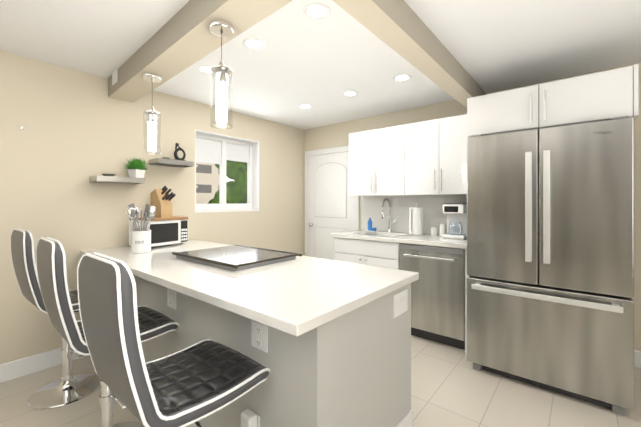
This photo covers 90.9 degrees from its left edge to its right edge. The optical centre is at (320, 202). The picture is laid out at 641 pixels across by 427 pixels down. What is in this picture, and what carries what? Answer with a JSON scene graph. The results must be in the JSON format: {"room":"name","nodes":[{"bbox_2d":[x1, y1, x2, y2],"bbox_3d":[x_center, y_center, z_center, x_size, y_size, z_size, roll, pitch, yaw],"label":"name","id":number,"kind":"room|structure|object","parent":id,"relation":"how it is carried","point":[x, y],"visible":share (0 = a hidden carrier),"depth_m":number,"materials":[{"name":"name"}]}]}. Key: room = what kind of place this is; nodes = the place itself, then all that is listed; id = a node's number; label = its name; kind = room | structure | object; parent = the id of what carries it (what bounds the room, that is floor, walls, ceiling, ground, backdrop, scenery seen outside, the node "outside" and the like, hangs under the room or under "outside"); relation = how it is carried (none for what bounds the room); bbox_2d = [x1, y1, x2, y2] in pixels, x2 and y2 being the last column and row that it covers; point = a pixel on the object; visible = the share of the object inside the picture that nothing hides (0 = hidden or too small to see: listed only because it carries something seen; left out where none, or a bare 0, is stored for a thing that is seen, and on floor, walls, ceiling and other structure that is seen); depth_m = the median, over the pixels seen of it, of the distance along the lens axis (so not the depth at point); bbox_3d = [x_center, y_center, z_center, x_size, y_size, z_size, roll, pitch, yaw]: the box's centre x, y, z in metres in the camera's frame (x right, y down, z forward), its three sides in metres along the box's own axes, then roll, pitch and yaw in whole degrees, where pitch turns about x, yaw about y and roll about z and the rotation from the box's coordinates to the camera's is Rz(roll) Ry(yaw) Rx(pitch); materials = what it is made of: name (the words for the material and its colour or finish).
{"room":"kitchen","nodes":[
{"label":"kitchen","id":0,"kind":"room"},
{"bbox_2d":[0,50,303,363],"bbox_3d":[-2.585,0.100,2.026,0.200,2.360,7.500,0,0,40],"label":"wall","id":1,"kind":"structure","parent":0,"point":[80,128],"depth_m":2.66,"materials":[{"name":"paint"}]},
{"bbox_2d":[0,347,88,382],"bbox_3d":[-2.502,1.215,1.958,0.016,0.130,7.098,0,0,40],"label":"baseboard","id":2,"kind":"structure","parent":1,"relation":"attached to","point":[14,369],"depth_m":2.36,"materials":[{"name":"white wood"}]},
{"bbox_2d":[89,175,144,183],"bbox_3d":[-1.747,-0.193,2.722,0.200,0.045,0.360,0,0,40],"label":"wall shelf","id":3,"kind":"object","parent":1,"relation":"attached to","point":[114,179],"visible":1,"depth_m":2.65,"materials":[{"name":"wood"}]},
{"bbox_2d":[124,157,147,177],"bbox_3d":[-1.650,-0.309,2.824,0.197,0.187,0.208,0,0,40],"label":"plant pot","id":4,"kind":"object","parent":3,"relation":"on","point":[136,168],"visible":1,"depth_m":2.79,"materials":[{"name":"white ceramic"}]},
{"bbox_2d":[149,158,193,167],"bbox_3d":[-1.450,-0.383,3.080,0.200,0.045,0.350,0,0,40],"label":"wall shelf","id":5,"kind":"object","parent":1,"relation":"attached to","point":[169,162],"visible":1,"depth_m":3.04,"materials":[{"name":"wood"}]},
{"bbox_2d":[174,143,185,160],"bbox_3d":[-1.400,-0.497,3.142,0.060,0.182,0.120,0,0,40],"label":"sculpture","id":6,"kind":"object","parent":5,"relation":"on","point":[176,151],"visible":0.79,"depth_m":3.12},
{"bbox_2d":[195,129,258,212],"bbox_3d":[-1.136,-0.335,3.767,0.189,0.888,0.868,0,0,40],"label":"window","id":7,"kind":"structure","parent":1,"relation":"in","point":[216,148],"depth_m":3.79,"materials":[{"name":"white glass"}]},
{"bbox_2d":[0,335,640,426],"bbox_3d":[-0.283,1.340,0.118,6.180,0.120,7.500,0,0,40],"label":"floor","id":8,"kind":"structure","parent":0,"point":[451,386],"depth_m":2.02,"materials":[{"name":"tile"}]},
{"bbox_2d":[10,228,100,409],"bbox_3d":[-1.705,0.724,2.164,0.430,1.112,0.554,0,0,38],"label":"bar stool","id":9,"kind":"object","parent":8,"relation":"on","point":[68,387],"visible":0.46,"depth_m":2.02,"materials":[{"name":"black"}]},
{"bbox_2d":[36,237,179,426],"bbox_3d":[-1.085,0.724,1.650,0.430,1.112,0.554,0,0,41],"label":"bar stool","id":10,"kind":"object","parent":8,"relation":"on","point":[51,268],"visible":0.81,"depth_m":1.45,"materials":[{"name":"black leather"}]},
{"bbox_2d":[77,252,269,426],"bbox_3d":[-0.511,0.724,1.174,0.430,1.112,0.554,0,0,40],"label":"bar stool","id":11,"kind":"object","parent":8,"relation":"on","point":[193,383],"visible":1,"depth_m":1.00,"materials":[{"name":"black leather"}]},
{"bbox_2d":[134,276,412,426],"bbox_3d":[-0.683,0.857,2.242,2.448,0.844,0.820,0,0,40],"label":"base cabinet","id":12,"kind":"object","parent":8,"relation":"on","point":[327,342],"depth_m":1.41,"materials":[{"name":"grey paint"}]},
{"bbox_2d":[80,240,418,339],"bbox_3d":[-0.712,0.415,2.188,2.472,0.040,0.990,0,0,40],"label":"countertop","id":13,"kind":"structure","parent":12,"relation":"on","point":[296,297],"depth_m":1.56,"materials":[{"name":"white stone"}]},
{"bbox_2d":[131,230,151,252],"bbox_3d":[-1.422,0.308,2.504,0.145,0.172,0.145,0,0,40],"label":"utensil crock","id":14,"kind":"object","parent":13,"relation":"on","point":[140,241],"visible":0.96,"depth_m":2.45,"materials":[{"name":"white ceramic"}]},
{"bbox_2d":[127,203,155,230],"bbox_3d":[-1.416,0.193,2.505,0.222,0.372,0.209,0,0,40],"label":"utensils","id":15,"kind":"object","parent":14,"relation":"in","point":[133,212],"visible":0.88,"depth_m":2.46,"materials":[{"name":"grey metal"}]},
{"bbox_2d":[129,219,187,246],"bbox_3d":[-1.484,0.277,2.906,0.282,0.235,0.401,0,0,30],"label":"microwave","id":16,"kind":"object","parent":13,"relation":"on","point":[165,232],"visible":0.73,"depth_m":2.82,"materials":[{"name":"plastic"}]},
{"bbox_2d":[138,216,187,220],"bbox_3d":[-1.459,0.147,2.907,0.265,0.022,0.365,0,0,30],"label":"cutting board","id":17,"kind":"object","parent":16,"relation":"on","point":[167,218],"visible":0.6,"depth_m":2.84,"materials":[{"name":"brown wood"}]},
{"bbox_2d":[150,186,175,216],"bbox_3d":[-1.446,-0.010,2.925,0.250,0.290,0.115,0,0,30],"label":"knife block","id":18,"kind":"object","parent":17,"relation":"on","point":[160,201],"visible":1,"depth_m":2.90,"materials":[{"name":"brown wood"}]},
{"bbox_2d":[172,244,301,270],"bbox_3d":[-0.592,0.373,2.213,0.771,0.042,0.543,0,0,40],"label":"cooktop","id":19,"kind":"object","parent":13,"relation":"in","point":[235,257],"visible":1,"depth_m":2.12,"materials":[{"name":"black glass"}]},
{"bbox_2d":[333,234,406,269],"bbox_3d":[0.649,0.835,3.547,0.800,0.889,0.629,0,0,40],"label":"base cabinet","id":20,"kind":"object","parent":8,"relation":"on","point":[378,248],"depth_m":3.28,"materials":[{"name":"white wood"}]},
{"bbox_2d":[331,230,466,249],"bbox_3d":[0.892,0.370,3.332,1.475,0.040,0.649,0,0,40],"label":"countertop","id":21,"kind":"structure","parent":20,"relation":"on","point":[380,236],"depth_m":3.14,"materials":[{"name":"white stone"}]},
{"bbox_2d":[366,218,377,231],"bbox_3d":[0.612,0.254,3.767,0.120,0.189,0.080,0,0,40],"label":"soap caddy","id":22,"kind":"object","parent":21,"relation":"on","point":[371,228],"visible":0.98,"depth_m":3.76,"materials":[{"name":"blue plastic"}]},
{"bbox_2d":[381,198,396,231],"bbox_3d":[0.793,0.150,3.643,0.122,0.397,0.215,0,0,40],"label":"faucet","id":23,"kind":"object","parent":21,"relation":"on","point":[389,220],"visible":1,"depth_m":3.71,"materials":[{"name":"silver metal"}]},
{"bbox_2d":[410,203,423,235],"bbox_3d":[1.028,0.175,3.376,0.150,0.347,0.160,0,0,40],"label":"paper towel holder","id":24,"kind":"object","parent":21,"relation":"on","point":[416,221],"visible":1,"depth_m":3.32,"materials":[{"name":"white paper"}]},
{"bbox_2d":[430,227,436,235],"bbox_3d":[1.193,0.304,3.324,0.068,0.090,0.068,0,0,34],"label":"canister","id":25,"kind":"object","parent":21,"relation":"on","point":[433,230],"depth_m":3.30,"materials":[{"name":"white ceramic"}]},
{"bbox_2d":[439,224,445,235],"bbox_3d":[1.274,0.286,3.296,0.060,0.127,0.060,0,0,34],"label":"canister","id":26,"kind":"object","parent":21,"relation":"on","point":[442,230],"depth_m":3.27,"materials":[{"name":"white ceramic"}]},
{"bbox_2d":[442,203,466,238],"bbox_3d":[1.366,0.178,3.098,0.255,0.342,0.266,0,0,40],"label":"coffee maker","id":27,"kind":"object","parent":21,"relation":"on","point":[456,213],"visible":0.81,"depth_m":3.07,"materials":[{"name":"white plastic"}]},
{"bbox_2d":[399,243,464,349],"bbox_3d":[1.156,0.837,3.060,0.596,0.886,0.634,0,0,40],"label":"dishwasher","id":28,"kind":"object","parent":8,"relation":"on","point":[438,300],"visible":0.79,"depth_m":2.81,"materials":[{"name":"grey metal"}]},
{"bbox_2d":[467,116,633,415],"bbox_3d":[1.722,0.384,2.430,0.918,1.792,0.900,0,0,40],"label":"refrigerator","id":29,"kind":"object","parent":8,"relation":"on","point":[550,256],"visible":1,"depth_m":2.06,"materials":[{"name":"grey metal"}]},
{"bbox_2d":[0,0,640,129],"bbox_3d":[-0.283,-1.140,0.118,6.180,0.120,7.500,0,0,40],"label":"ceiling","id":30,"kind":"structure","parent":0,"point":[320,66],"depth_m":2.22,"materials":[{"name":"paint"}]},
{"bbox_2d":[108,0,291,101],"bbox_3d":[-0.901,-0.997,2.010,2.400,0.164,0.200,0,0,43],"label":"beam","id":31,"kind":"structure","parent":30,"relation":"attached to","point":[182,39],"depth_m":1.85,"materials":[{"name":"paint"}]},
{"bbox_2d":[112,69,117,84],"bbox_3d":[-1.695,-1.030,2.602,0.130,0.099,0.006,0,0,43],"label":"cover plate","id":32,"kind":"structure","parent":31,"relation":"attached to","point":[114,76],"depth_m":2.58,"materials":[{"name":"paint"}]},
{"bbox_2d":[142,72,161,153],"bbox_3d":[-1.217,-0.635,2.282,0.124,0.560,0.124,0,0,40],"label":"pendant light","id":33,"kind":"object","parent":31,"relation":"hanging from","point":[152,113],"visible":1,"depth_m":2.26,"materials":[{"name":"white glass"}]},
{"bbox_2d":[209,20,233,128],"bbox_3d":[-0.514,-0.655,1.641,0.124,0.520,0.124,0,0,40],"label":"pendant light","id":34,"kind":"object","parent":31,"relation":"hanging from","point":[221,71],"visible":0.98,"depth_m":1.62,"materials":[{"name":"white glass"}]},
{"bbox_2d":[197,65,213,73],"bbox_3d":[-0.916,-1.077,2.566,0.156,0.004,0.156,0,0,40],"label":"recessed light","id":35,"kind":"object","parent":30,"relation":"in","point":[204,68],"visible":0.69,"depth_m":2.56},
{"bbox_2d":[243,38,265,49],"bbox_3d":[-0.452,-1.077,2.155,0.156,0.004,0.156,0,0,40],"label":"recessed light","id":36,"kind":"object","parent":30,"relation":"in","point":[253,44],"visible":1,"depth_m":2.15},
{"bbox_2d":[298,104,311,108],"bbox_3d":[-0.171,-1.078,3.559,0.156,0.004,0.156,0,0,40],"label":"recessed light","id":37,"kind":"object","parent":30,"relation":"in","point":[304,106],"visible":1,"depth_m":3.55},
{"bbox_2d":[303,3,330,19],"bbox_3d":[-0.020,-1.077,1.783,0.156,0.004,0.156,0,0,40],"label":"recessed light","id":38,"kind":"object","parent":30,"relation":"in","point":[316,11],"visible":1,"depth_m":1.78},
{"bbox_2d":[342,91,357,96],"bbox_3d":[0.295,-1.077,3.133,0.156,0.004,0.156,0,0,40],"label":"recessed light","id":39,"kind":"object","parent":30,"relation":"in","point":[350,93],"visible":1,"depth_m":3.12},
{"bbox_2d":[393,74,410,81],"bbox_3d":[0.708,-1.077,2.739,0.156,0.004,0.156,0,0,40],"label":"recessed light","id":40,"kind":"object","parent":30,"relation":"in","point":[401,77],"visible":1,"depth_m":2.73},
{"bbox_2d":[332,0,485,108],"bbox_3d":[-0.676,-0.997,0.444,0.140,0.164,7.098,0,0,40],"label":"beam","id":41,"kind":"structure","parent":30,"relation":"attached to","point":[401,28],"depth_m":1.87,"materials":[{"name":"paint"}]},
{"bbox_2d":[304,63,640,350],"bbox_3d":[2.124,0.100,2.864,5.980,2.360,0.200,0,0,40],"label":"wall","id":42,"kind":"structure","parent":0,"point":[327,136],"depth_m":3.48,"materials":[{"name":"paint"}]},
{"bbox_2d":[305,146,358,259],"bbox_3d":[0.118,0.265,4.346,0.940,2.030,0.077,0,0,40],"label":"door","id":43,"kind":"structure","parent":42,"relation":"in","point":[331,205],"depth_m":4.40,"materials":[{"name":"white wood"}]},
{"bbox_2d":[349,124,404,195],"bbox_3d":[0.718,-0.450,3.684,0.720,0.750,0.329,0,0,40],"label":"upper cabinet","id":44,"kind":"object","parent":42,"relation":"attached to","point":[376,156],"depth_m":3.53,"materials":[{"name":"white wood"}]},
{"bbox_2d":[362,195,466,234],"bbox_3d":[1.096,0.137,3.579,1.475,0.424,0.009,0,0,40],"label":"tile backsplash","id":45,"kind":"structure","parent":42,"relation":"attached to","point":[434,214],"depth_m":3.67,"materials":[{"name":"grey tile"}]},
{"bbox_2d":[405,114,467,195],"bbox_3d":[1.268,-0.450,3.228,0.720,0.750,0.329,0,0,40],"label":"upper cabinet","id":46,"kind":"object","parent":42,"relation":"attached to","point":[426,158],"depth_m":3.11,"materials":[{"name":"white wood"}]},
{"bbox_2d":[467,64,638,136],"bbox_3d":[1.770,-0.672,2.484,0.963,0.305,0.834,0,0,40],"label":"upper cabinet","id":47,"kind":"object","parent":42,"relation":"attached to","point":[603,95],"visible":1,"depth_m":2.13,"materials":[{"name":"white wood"}]},
{"bbox_2d":[634,350,640,367],"bbox_3d":[3.317,1.215,1.734,2.299,0.130,0.016,0,0,40],"label":"baseboard","id":48,"kind":"structure","parent":42,"relation":"attached to","point":[637,359],"depth_m":2.44,"materials":[{"name":"white wood"}]},
{"label":"outside","id":49,"kind":"structure","parent":0,"visible":0},
{"bbox_2d":[196,162,218,203],"bbox_3d":[-20.543,-18.474,49.648,9.000,40.500,6.300,0,0,40],"label":"building","id":50,"kind":"structure","parent":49,"point":[209,171],"depth_m":47.90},
{"bbox_2d":[207,160,246,203],"bbox_3d":[-4.085,-0.625,15.558,4.413,4.808,5.181,0,0,40],"label":"tree","id":51,"kind":"object","parent":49,"point":[241,191],"depth_m":14.61,"materials":[{"name":"green plant"}]}
]}

